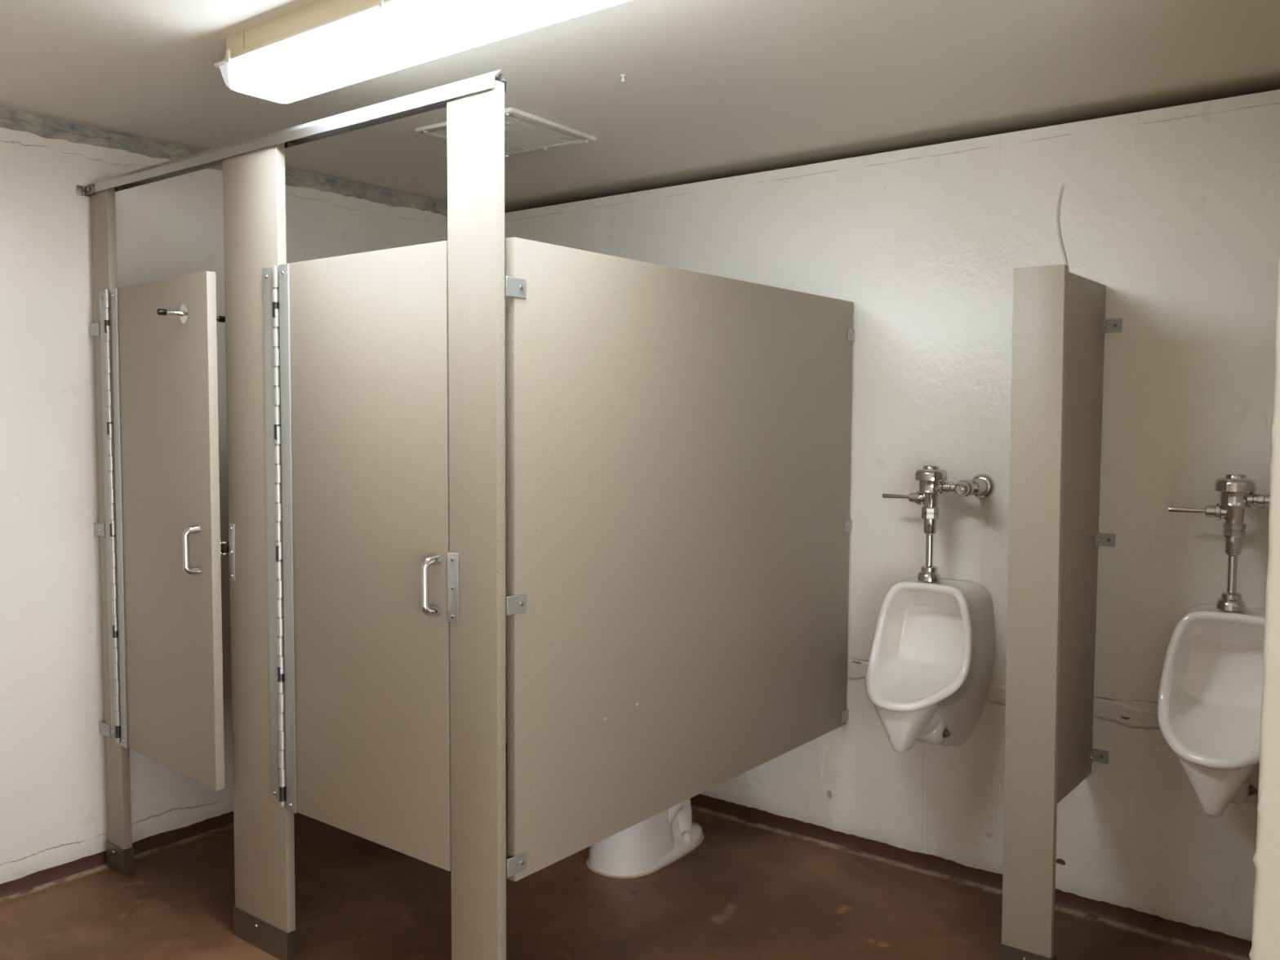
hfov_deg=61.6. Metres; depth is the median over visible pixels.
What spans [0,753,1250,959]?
floor
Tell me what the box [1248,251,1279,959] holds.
wall
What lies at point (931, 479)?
valve
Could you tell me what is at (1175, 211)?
wall
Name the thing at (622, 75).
screw
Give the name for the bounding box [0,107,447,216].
trim
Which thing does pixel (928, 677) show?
urinal
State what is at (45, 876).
baseboard
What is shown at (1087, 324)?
screen
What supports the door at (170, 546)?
attached to the pilaster at (120, 855)
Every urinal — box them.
[865,576,995,752]
[1157,603,1265,817]
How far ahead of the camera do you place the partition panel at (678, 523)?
2.65 m
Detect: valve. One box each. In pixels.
[882,465,995,582]
[1168,474,1270,611]
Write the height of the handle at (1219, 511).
0.044 m
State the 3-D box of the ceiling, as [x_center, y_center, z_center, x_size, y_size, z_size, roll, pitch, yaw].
[-0.018,-1.016,1.735,4.700,0.100,5.200,3,4,38]
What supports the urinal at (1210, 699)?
attached to the wall at (1175, 211)
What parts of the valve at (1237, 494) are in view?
supply arm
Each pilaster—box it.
[88,186,134,875]
[222,142,297,959]
[447,80,506,959]
[999,264,1067,959]
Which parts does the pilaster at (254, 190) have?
strike plate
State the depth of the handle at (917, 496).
3.18 m
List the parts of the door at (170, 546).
pull handle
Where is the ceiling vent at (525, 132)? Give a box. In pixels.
[415,106,595,157]
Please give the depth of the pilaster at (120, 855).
3.22 m
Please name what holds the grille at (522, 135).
attached to the ceiling vent at (525, 132)
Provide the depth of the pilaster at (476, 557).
2.24 m
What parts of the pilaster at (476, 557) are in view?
strike plate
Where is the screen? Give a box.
[1057,271,1122,803]
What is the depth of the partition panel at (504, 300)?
3.44 m
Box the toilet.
[586,799,703,878]
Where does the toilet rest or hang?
on the floor
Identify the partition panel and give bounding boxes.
[504,299,506,722]
[505,236,854,881]
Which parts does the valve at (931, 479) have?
supply arm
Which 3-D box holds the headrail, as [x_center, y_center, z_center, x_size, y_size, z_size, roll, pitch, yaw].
[-0.970,-0.838,2.687,1.740,0.043,0.070,3,4,38]
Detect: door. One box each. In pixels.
[111,271,229,791]
[278,240,451,871]
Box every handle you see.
[882,489,924,505]
[1168,502,1226,520]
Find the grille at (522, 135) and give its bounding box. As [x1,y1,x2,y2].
[431,115,582,154]
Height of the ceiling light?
0.122 m
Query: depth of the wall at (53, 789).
3.21 m
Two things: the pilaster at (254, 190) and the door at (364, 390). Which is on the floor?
the pilaster at (254, 190)
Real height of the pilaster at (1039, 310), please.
1.758 m
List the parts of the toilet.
bowl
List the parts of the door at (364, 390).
pull handle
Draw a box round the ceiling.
[0,0,1279,213]
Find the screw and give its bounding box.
[621,74,625,81]
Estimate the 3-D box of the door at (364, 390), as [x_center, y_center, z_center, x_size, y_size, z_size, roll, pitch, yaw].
[-0.657,0.164,2.479,0.607,1.362,0.068,3,4,38]
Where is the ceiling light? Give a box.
[213,0,631,103]
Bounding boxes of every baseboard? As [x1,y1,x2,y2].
[0,811,233,897]
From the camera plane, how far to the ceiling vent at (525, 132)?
3.25 m
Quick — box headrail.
[76,69,507,196]
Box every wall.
[0,106,448,884]
[504,88,1279,941]
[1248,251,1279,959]
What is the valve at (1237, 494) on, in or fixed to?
attached to the wall at (1175, 211)

